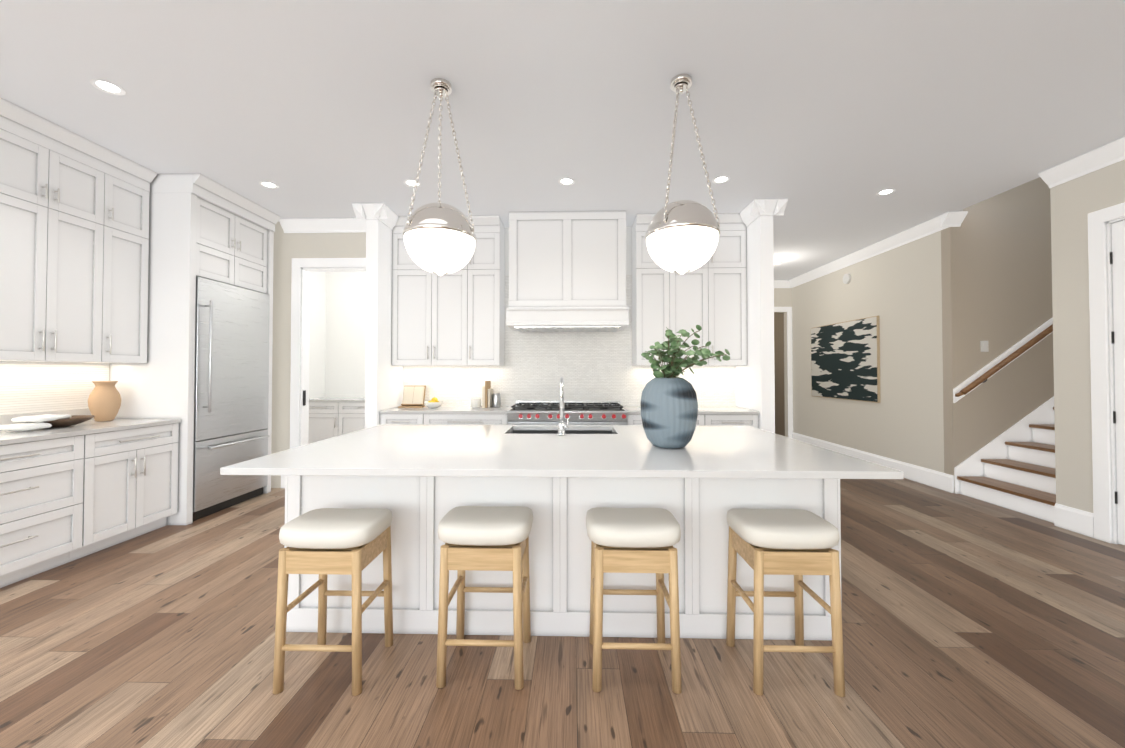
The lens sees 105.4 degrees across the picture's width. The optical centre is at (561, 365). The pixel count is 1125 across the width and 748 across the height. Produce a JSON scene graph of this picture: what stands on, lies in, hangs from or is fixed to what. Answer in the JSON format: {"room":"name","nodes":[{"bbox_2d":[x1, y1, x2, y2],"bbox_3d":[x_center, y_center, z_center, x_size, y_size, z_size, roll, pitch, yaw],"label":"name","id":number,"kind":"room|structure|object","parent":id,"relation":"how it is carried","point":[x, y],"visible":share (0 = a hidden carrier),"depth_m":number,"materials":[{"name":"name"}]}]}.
{"room":"kitchen","nodes":[
{"label":"kitchen","id":0,"kind":"room"},
{"bbox_2d":[0,409,94,424],"bbox_3d":[-3.935,0.378,1.965,0.013,0.100,3.442,0,-1,1],"label":"backsplash","id":1,"kind":"structure","parent":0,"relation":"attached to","point":[4,419],"depth_m":3.21,"materials":[{"name":"white tile"}]},
{"bbox_2d":[309,272,325,398],"bbox_3d":[-3.836,-0.116,5.956,0.012,3.030,1.900,0,-1,1],"label":"wall","id":2,"kind":"structure","parent":0,"point":[317,326],"depth_m":6.70,"materials":[{"name":"white paint"}]},
{"bbox_2d":[271,222,365,487],"bbox_3d":[-2.941,-0.132,4.923,1.854,3.030,0.120,0,-1,1],"label":"wall","id":3,"kind":"structure","parent":0,"point":[288,247],"depth_m":4.87,"materials":[{"name":"grey paint"}]},
{"bbox_2d":[303,390,305,405],"bbox_3d":[-2.933,0.367,4.890,0.015,0.170,0.030,0,-1,1],"label":"door handle","id":4,"kind":"object","parent":3,"relation":"in","point":[304,397],"depth_m":4.88,"materials":[{"name":"black metal"}]},
{"bbox_2d":[279,218,365,232],"bbox_3d":[-2.589,-1.581,4.828,1.144,0.132,0.099,0,-1,1],"label":"crown molding","id":5,"kind":"structure","parent":3,"relation":"attached to","point":[289,225],"depth_m":4.83,"materials":[{"name":"white wood"}]},
{"bbox_2d":[290,258,365,448],"bbox_3d":[-2.537,0.083,4.904,1.044,2.600,0.150,0,-1,1],"label":"door frame","id":6,"kind":"structure","parent":3,"relation":"attached to","point":[302,268],"depth_m":4.86,"materials":[{"name":"white wood"}]},
{"bbox_2d":[351,203,370,227],"bbox_3d":[-2.061,-1.585,4.548,0.126,0.132,0.390,0,-1,1],"label":"crown molding","id":7,"kind":"structure","parent":3,"relation":"attached to","point":[362,211],"depth_m":4.40,"materials":[{"name":"white wood"}]},
{"bbox_2d":[371,203,398,229],"bbox_3d":[-1.852,-1.585,4.563,0.111,0.132,0.430,0,-1,1],"label":"crown molding","id":8,"kind":"structure","parent":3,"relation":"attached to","point":[380,211],"depth_m":4.43,"materials":[{"name":"white wood"}]},
{"bbox_2d":[325,272,365,396],"bbox_3d":[-2.476,-0.100,6.931,2.680,3.030,0.120,0,-1,1],"label":"wall","id":9,"kind":"structure","parent":0,"point":[345,334],"depth_m":6.90,"materials":[{"name":"white paint"}]},
{"bbox_2d":[365,219,403,428],"bbox_3d":[-1.953,-0.134,4.832,0.127,3.030,0.810,0,-1,1],"label":"wall","id":10,"kind":"structure","parent":0,"point":[384,383],"depth_m":4.47,"materials":[{"name":"white paint"}]},
{"bbox_2d":[0,478,1124,747],"bbox_3d":[1.859,1.379,2.784,13.000,0.060,14.600,0,-1,1],"label":"floor","id":11,"kind":"structure","parent":0,"point":[970,622],"depth_m":1.92,"materials":[{"name":"brown wood"}]},
{"bbox_2d":[0,433,99,587],"bbox_3d":[-3.612,0.906,2.533,0.629,0.878,0.972,0,-1,1],"label":"base cabinet","id":12,"kind":"object","parent":11,"relation":"on","point":[68,494],"depth_m":2.75,"materials":[{"name":"white wood"}]},
{"bbox_2d":[0,419,179,444],"bbox_3d":[-3.621,0.442,1.956,0.642,0.030,3.442,0,-1,1],"label":"countertop","id":13,"kind":"structure","parent":12,"relation":"on","point":[82,429],"depth_m":2.99,"materials":[{"name":"white stone"}]},
{"bbox_2d":[0,414,94,430],"bbox_3d":[-3.676,0.395,3.060,0.350,0.098,0.515,0,-1,1],"label":"bowl","id":14,"kind":"object","parent":13,"relation":"on","point":[41,421],"visible":1,"depth_m":2.95,"materials":[{"name":"white ceramic"}]},
{"bbox_2d":[88,381,120,421],"bbox_3d":[-3.735,0.288,3.506,0.190,0.325,0.190,0,-1,1],"label":"vase","id":15,"kind":"object","parent":13,"relation":"on","point":[104,401],"visible":1,"depth_m":3.45,"materials":[{"name":"beige ceramic"}]},
{"bbox_2d":[96,421,180,551],"bbox_3d":[-3.592,0.918,3.312,0.629,0.878,0.710,0,-1,1],"label":"base cabinet","id":16,"kind":"object","parent":11,"relation":"on","point":[139,467],"depth_m":3.31,"materials":[{"name":"white wood"}]},
{"bbox_2d":[110,173,280,524],"bbox_3d":[-3.495,-0.142,4.202,0.776,3.027,1.026,0,-1,1],"label":"tall cabinet","id":17,"kind":"object","parent":11,"relation":"on","point":[201,225],"visible":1,"depth_m":3.70,"materials":[{"name":"white wood"}]},
{"bbox_2d":[193,277,269,520],"bbox_3d":[-3.485,0.296,4.195,0.765,2.150,0.894,0,-1,1],"label":"fridge","id":18,"kind":"object","parent":11,"relation":"on","point":[231,386],"visible":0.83,"depth_m":4.09,"materials":[{"name":"silver metal"}]},
{"bbox_2d":[308,401,343,443],"bbox_3d":[-3.495,0.970,6.563,0.622,0.878,0.629,0,-1,1],"label":"base cabinet","id":19,"kind":"object","parent":11,"relation":"on","point":[330,417],"depth_m":6.26,"materials":[{"name":"white wood"}]},
{"bbox_2d":[309,397,364,400],"bbox_3d":[-2.579,0.516,6.540,2.455,0.030,0.642,0,-1,1],"label":"countertop","id":20,"kind":"structure","parent":19,"relation":"on","point":[324,398],"depth_m":6.32,"materials":[{"name":"white stone"}]},
{"bbox_2d":[272,508,392,695],"bbox_3d":[-0.992,1.002,1.908,0.405,0.665,0.345,0,-1,1],"label":"stool","id":21,"kind":"object","parent":11,"relation":"on","point":[323,543],"visible":1,"depth_m":1.76,"materials":[{"name":"brown wood"}]},
{"bbox_2d":[344,401,364,433],"bbox_3d":[-2.797,0.970,6.544,1.024,0.878,0.629,0,-1,1],"label":"base cabinet","id":22,"kind":"object","parent":11,"relation":"on","point":[354,411],"depth_m":6.25,"materials":[{"name":"white wood"}]},
{"bbox_2d":[380,414,422,424],"bbox_3d":[-1.659,0.942,4.775,0.456,0.878,0.629,0,-1,1],"label":"base cabinet","id":23,"kind":"object","parent":11,"relation":"on","point":[385,419],"depth_m":4.47,"materials":[{"name":"white wood"}]},
{"bbox_2d":[423,410,507,424],"bbox_3d":[-0.988,0.941,4.757,0.886,0.878,0.629,0,-1,1],"label":"base cabinet","id":24,"kind":"object","parent":11,"relation":"on","point":[428,419],"depth_m":4.45,"materials":[{"name":"white wood"}]},
{"bbox_2d":[379,406,510,413],"bbox_3d":[-1.216,0.487,4.764,1.342,0.030,0.642,0,-1,1],"label":"countertop","id":25,"kind":"structure","parent":24,"relation":"on","point":[442,409],"depth_m":4.48,"materials":[{"name":"white stone"}]},
{"bbox_2d":[398,386,425,407],"bbox_3d":[-1.708,0.352,4.915,0.260,0.244,0.184,0,-1,1],"label":"cookbook stand","id":26,"kind":"object","parent":25,"relation":"on","point":[413,396],"visible":1,"depth_m":4.94,"materials":[{"name":"beige wood"}]},
{"bbox_2d":[424,397,442,407],"bbox_3d":[-1.431,0.413,4.795,0.210,0.118,0.210,0,-1,1],"label":"bowl","id":27,"kind":"object","parent":25,"relation":"on","point":[434,402],"visible":1,"depth_m":4.74,"materials":[{"name":"white ceramic"}]},
{"bbox_2d":[436,506,532,689],"bbox_3d":[-0.335,1.002,1.941,0.405,0.665,0.345,0,-1,1],"label":"stool","id":28,"kind":"object","parent":11,"relation":"on","point":[481,538],"visible":1,"depth_m":1.79,"materials":[{"name":"brown wood"}]},
{"bbox_2d":[284,477,841,640],"bbox_3d":[-0.003,0.908,2.657,2.764,0.878,1.064,0,-1,1],"label":"kitchen island","id":29,"kind":"object","parent":11,"relation":"on","point":[420,482],"depth_m":2.13,"materials":[{"name":"white wood"}]},
{"bbox_2d":[220,425,903,480],"bbox_3d":[-0.007,0.451,2.492,2.788,0.030,1.490,0,-1,1],"label":"island countertop","id":30,"kind":"structure","parent":29,"relation":"on","point":[713,453],"depth_m":2.05,"materials":[{"name":"white stone"}]},
{"bbox_2d":[512,429,611,432],"bbox_3d":[0.003,0.589,2.974,0.764,0.254,0.424,0,-1,1],"label":"sink","id":31,"kind":"object","parent":30,"relation":"in","point":[513,430],"depth_m":3.18,"materials":[{"name":"silver metal"}]},
{"bbox_2d":[557,377,568,435],"bbox_3d":[0.011,0.256,2.803,0.075,0.368,0.216,0,-1,1],"label":"faucet","id":32,"kind":"object","parent":30,"relation":"on","point":[562,426],"visible":1,"depth_m":2.71,"materials":[{"name":"silver metal"}]},
{"bbox_2d":[640,325,729,447],"bbox_3d":[0.668,0.108,2.305,0.485,0.647,0.324,0,-1,1],"label":"vase","id":33,"kind":"object","parent":30,"relation":"on","point":[669,408],"visible":1,"depth_m":2.21,"materials":[{"name":"blue ceramic"}]},
{"bbox_2d":[507,400,626,424],"bbox_3d":[0.067,0.891,4.668,1.220,0.975,0.753,0,-1,1],"label":"range","id":34,"kind":"object","parent":11,"relation":"on","point":[525,412],"visible":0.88,"depth_m":4.37,"materials":[{"name":"silver metal"}]},
{"bbox_2d":[586,507,681,693],"bbox_3d":[0.314,1.002,1.919,0.405,0.665,0.345,0,-1,1],"label":"stool","id":35,"kind":"object","parent":11,"relation":"on","point":[634,540],"visible":1,"depth_m":1.77,"materials":[{"name":"brown wood"}]},
{"bbox_2d":[626,410,706,425],"bbox_3d":[1.080,0.940,4.704,0.796,0.878,0.629,0,-1,1],"label":"base cabinet","id":36,"kind":"object","parent":11,"relation":"on","point":[706,416],"depth_m":4.40,"materials":[{"name":"white wood"}]},
{"bbox_2d":[707,414,758,427],"bbox_3d":[1.751,0.940,4.687,0.546,0.878,0.629,0,-1,1],"label":"base cabinet","id":37,"kind":"object","parent":11,"relation":"on","point":[752,420],"depth_m":4.38,"materials":[{"name":"white wood"}]},
{"bbox_2d":[623,406,758,413],"bbox_3d":[1.352,0.486,4.698,1.344,0.030,0.642,0,-1,1],"label":"countertop","id":38,"kind":"structure","parent":37,"relation":"on","point":[630,409],"depth_m":4.48,"materials":[{"name":"white stone"}]},
{"bbox_2d":[726,508,844,696],"bbox_3d":[0.970,1.002,1.902,0.405,0.665,0.345,0,-1,1],"label":"stool","id":39,"kind":"object","parent":11,"relation":"on","point":[798,544],"visible":1,"depth_m":1.76,"materials":[{"name":"brown wood"}]},
{"bbox_2d":[957,407,1055,522],"bbox_3d":[6.051,0.061,4.117,3.600,2.618,0.974,0,-1,1],"label":"stairs","id":40,"kind":"structure","parent":11,"relation":"on","point":[1021,478],"depth_m":4.26,"materials":[{"name":"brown wood"}]},
{"bbox_2d":[0,0,1124,279],"bbox_3d":[-0.151,-1.730,2.885,8.980,0.100,14.600,0,-1,1],"label":"ceiling","id":41,"kind":"structure","parent":0,"point":[828,120],"depth_m":2.70,"materials":[{"name":"white paint"}]},
{"bbox_2d":[90,79,125,94],"bbox_3d":[-2.736,-1.683,2.586,0.149,0.004,0.149,1,-1,-38],"label":"recessed light","id":42,"kind":"object","parent":41,"relation":"in","point":[108,87],"depth_m":2.59,"materials":[{"name":"white plastic"}]},
{"bbox_2d":[259,181,278,188],"bbox_3d":[-2.684,-1.661,3.935,0.149,0.004,0.149,1,-1,-38],"label":"recessed light","id":43,"kind":"object","parent":41,"relation":"in","point":[266,184],"depth_m":3.95,"materials":[{"name":"white plastic"}]},
{"bbox_2d":[404,180,420,186],"bbox_3d":[-1.354,-1.662,3.901,0.149,0.004,0.149,1,-1,-38],"label":"recessed light","id":44,"kind":"object","parent":41,"relation":"in","point":[411,183],"depth_m":3.91,"materials":[{"name":"white plastic"}]},
{"bbox_2d":[403,78,476,275],"bbox_3d":[-0.721,-1.110,2.560,0.424,1.148,0.424,0,-1,1],"label":"pendant light","id":45,"kind":"object","parent":41,"relation":"hanging from","point":[440,238],"visible":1,"depth_m":2.43,"materials":[{"name":"silver metal"}]},
{"bbox_2d":[558,178,574,184],"bbox_3d":[0.048,-1.662,3.865,0.149,0.004,0.149,1,-1,-38],"label":"recessed light","id":46,"kind":"object","parent":41,"relation":"in","point":[564,181],"depth_m":3.87,"materials":[{"name":"white plastic"}]},
{"bbox_2d":[645,73,719,274],"bbox_3d":[0.708,-1.111,2.523,0.424,1.148,0.424,0,-1,1],"label":"pendant light","id":47,"kind":"object","parent":41,"relation":"hanging from","point":[681,237],"visible":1,"depth_m":2.39,"materials":[{"name":"silver metal"}]},
{"bbox_2d":[713,176,729,183],"bbox_3d":[1.429,-1.663,3.829,0.149,0.004,0.149,1,-1,-38],"label":"recessed light","id":48,"kind":"object","parent":41,"relation":"in","point":[722,179],"depth_m":3.83,"materials":[{"name":"white plastic"}]},
{"bbox_2d":[740,199,770,226],"bbox_3d":[1.986,-1.587,4.464,0.130,0.132,0.430,0,-1,1],"label":"crown molding","id":49,"kind":"structure","parent":41,"relation":"attached to","point":[758,207],"depth_m":4.33,"materials":[{"name":"white wood"}]},
{"bbox_2d":[774,261,780,265],"bbox_3d":[3.359,-1.598,6.694,0.140,0.038,0.140,0,-1,1],"label":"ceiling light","id":50,"kind":"object","parent":41,"relation":"attached to","point":[776,263],"visible":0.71,"depth_m":6.64,"materials":[{"name":"white"}]},
{"bbox_2d":[771,199,787,215],"bbox_3d":[2.196,-1.587,4.458,0.110,0.132,0.430,0,-1,1],"label":"crown molding","id":51,"kind":"structure","parent":41,"relation":"attached to","point":[778,206],"depth_m":4.27,"materials":[{"name":"white wood"}]},
{"bbox_2d":[876,189,895,195],"bbox_3d":[3.099,-1.658,4.091,0.149,0.004,0.149,0,-1,-5],"label":"recessed light","id":52,"kind":"object","parent":41,"relation":"in","point":[888,191],"depth_m":4.10,"materials":[{"name":"white plastic"}]},
{"bbox_2d":[404,227,735,406],"bbox_3d":[0.078,-0.129,5.125,3.919,3.030,0.120,0,-1,1],"label":"wall","id":53,"kind":"structure","parent":0,"point":[592,366],"depth_m":5.07,"materials":[{"name":"white tile"}]},
{"bbox_2d":[392,215,504,365],"bbox_3d":[-1.282,-0.824,4.901,1.206,1.642,0.413,0,-1,1],"label":"upper cabinet","id":54,"kind":"object","parent":53,"relation":"attached to","point":[456,318],"visible":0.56,"depth_m":4.76,"materials":[{"name":"white wood"}]},
{"bbox_2d":[506,211,628,331],"bbox_3d":[0.069,-1.020,4.790,1.290,1.253,0.571,0,-1,1],"label":"range hood","id":55,"kind":"object","parent":53,"relation":"attached to","point":[567,271],"visible":1,"depth_m":4.57,"materials":[{"name":"white wood"}]},
{"bbox_2d":[632,213,746,365],"bbox_3d":[1.426,-0.825,4.831,1.202,1.642,0.413,0,-1,1],"label":"upper cabinet","id":56,"kind":"object","parent":53,"relation":"attached to","point":[709,296],"visible":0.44,"depth_m":4.69,"materials":[{"name":"white wood"}]},
{"bbox_2d":[735,216,774,432],"bbox_3d":[2.093,-0.135,4.728,0.130,3.030,0.810,0,-1,1],"label":"wall","id":57,"kind":"structure","parent":0,"point":[755,382],"depth_m":4.35,"materials":[{"name":"white paint"}]},
{"bbox_2d":[774,288,791,436],"bbox_3d":[3.292,-0.081,8.133,2.090,3.030,0.120,0,-1,1],"label":"wall","id":58,"kind":"structure","parent":0,"point":[782,297],"depth_m":8.07,"materials":[{"name":"grey paint"}]},
{"bbox_2d":[774,280,786,287],"bbox_3d":[3.229,-1.529,8.048,1.970,0.132,0.099,0,-1,1],"label":"crown molding","id":59,"kind":"structure","parent":58,"relation":"attached to","point":[777,283],"depth_m":8.02,"materials":[{"name":"white wood"}]},
{"bbox_2d":[774,307,792,437],"bbox_3d":[3.794,0.163,8.046,1.078,2.540,0.020,0,-1,1],"label":"door frame","id":60,"kind":"structure","parent":58,"relation":"attached to","point":[788,310],"depth_m":8.03,"materials":[{"name":"white wood"}]},
{"bbox_2d":[774,160,1124,512],"bbox_3d":[4.262,-0.167,2.747,0.152,3.030,14.600,0,-1,1],"label":"wall","id":61,"kind":"structure","parent":0,"point":[898,291],"depth_m":5.11,"materials":[{"name":"grey paint"}]},
{"bbox_2d":[811,316,879,402],"bbox_3d":[4.276,-0.076,6.546,0.034,1.170,1.600,0,-1,1],"label":"framed painting","id":62,"kind":"object","parent":61,"relation":"attached to","point":[845,360],"visible":1,"depth_m":6.37,"materials":[{"name":"beige wood"}]},
{"bbox_2d":[843,274,850,283],"bbox_3d":[4.273,-1.303,6.416,0.032,0.150,0.150,0,-1,1],"label":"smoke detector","id":63,"kind":"structure","parent":61,"relation":"attached to","point":[846,278],"depth_m":6.40,"materials":[{"name":"white plastic"}]},
{"bbox_2d":[792,432,953,492],"bbox_3d":[4.282,1.311,6.329,0.018,0.190,3.390,0,-1,1],"label":"baseboard","id":64,"kind":"structure","parent":61,"relation":"attached to","point":[936,479],"depth_m":5.37,"materials":[{"name":"white wood"}]},
{"bbox_2d":[787,211,962,287],"bbox_3d":[4.240,-1.557,6.327,0.100,0.132,3.489,0,-1,1],"label":"crown molding","id":65,"kind":"structure","parent":61,"relation":"attached to","point":[954,218],"depth_m":5.55,"materials":[{"name":"white wood"}]},
{"bbox_2d":[1054,503,1093,537],"bbox_3d":[4.209,1.266,3.518,0.018,0.190,0.275,0,-1,1],"label":"baseboard","id":66,"kind":"structure","parent":61,"relation":"attached to","point":[1075,520],"depth_m":3.51,"materials":[{"name":"white wood"}]},
{"bbox_2d":[1038,136,1124,187],"bbox_3d":[4.069,-1.663,-0.311,0.099,0.132,8.030,0,-1,1],"label":"crown molding","id":67,"kind":"structure","parent":61,"relation":"attached to","point":[1106,155],"depth_m":3.40,"materials":[{"name":"white wood"}]},
{"bbox_2d":[1088,202,1124,543],"bbox_3d":[4.260,0.065,2.838,0.160,2.570,1.110,0,-1,1],"label":"door frame","id":68,"kind":"structure","parent":61,"relation":"attached to","point":[1100,222],"depth_m":3.32,"materials":[{"name":"white wood"}]},
{"bbox_2d":[1110,220,1124,544],"bbox_3d":[4.227,0.122,2.846,0.047,2.440,0.888,0,-1,1],"label":"door","id":69,"kind":"structure","parent":61,"relation":"in","point":[1117,257],"depth_m":3.24,"materials":[{"name":"white wood"}]},
{"bbox_2d":[941,177,1053,492],"bbox_3d":[6.328,-1.421,4.684,4.160,5.600,0.120,0,-1,1],"label":"wall","id":70,"kind":"structure","parent":0,"point":[996,265],"depth_m":4.65,"materials":[{"name":"beige paint"}]},
{"bbox_2d":[980,341,988,351],"bbox_3d":[4.587,-0.212,4.643,0.080,0.120,0.009,0,-1,1],"label":"light switch","id":71,"kind":"object","parent":70,"relation":"attached to","point":[984,346],"visible":1,"depth_m":4.64,"materials":[{"name":"white plastic"}]},
{"bbox_2d":[955,324,1052,396],"bbox_3d":[6.061,-1.010,4.564,3.631,2.693,0.084,0,-1,1],"label":"handrail","id":72,"kind":"object","parent":70,"relation":"attached to","point":[984,377],"visible":0.67,"depth_m":4.55,"materials":[{"name":"brown wood"}]},
{"bbox_2d":[953,317,1054,493],"bbox_3d":[6.055,-0.510,4.604,3.613,3.776,0.018,0,-1,1],"label":"trim","id":73,"kind":"structure","parent":70,"relation":"attached to","point":[997,447],"depth_m":4.61,"materials":[{"name":"white wood"}]},
{"bbox_3d":[-4.031,-0.189,1.360,0.140,3.030,11.400,0,-1,1],"label":"wall","id":74,"kind":"structure","parent":0,"visible":0},
{"bbox_2d":[0,361,108,414],"bbox_3d":[-3.944,0.189,1.969,0.002,0.477,3.443,0,-1,1],"label":"backsplash","id":75,"kind":"structure","parent":74,"relation":"attached to","point":[29,387],"depth_m":3.25,"materials":[{"name":"tile"}]},
{"bbox_2d":[0,101,115,362],"bbox_3d":[-3.741,-0.854,2.979,0.348,1.642,0.829,0,-1,1],"label":"upper cabinet","id":76,"kind":"object","parent":74,"relation":"attached to","point":[74,232],"depth_m":3.01,"materials":[{"name":"white wood"}]},
{"bbox_2d":[112,153,151,362],"bbox_3d":[-3.728,-0.846,3.481,0.348,1.642,0.416,0,-1,1],"label":"upper cabinet","id":77,"kind":"object","parent":74,"relation":"attached to","point":[133,181],"depth_m":3.55,"materials":[{"name":"white wood"}]}
]}

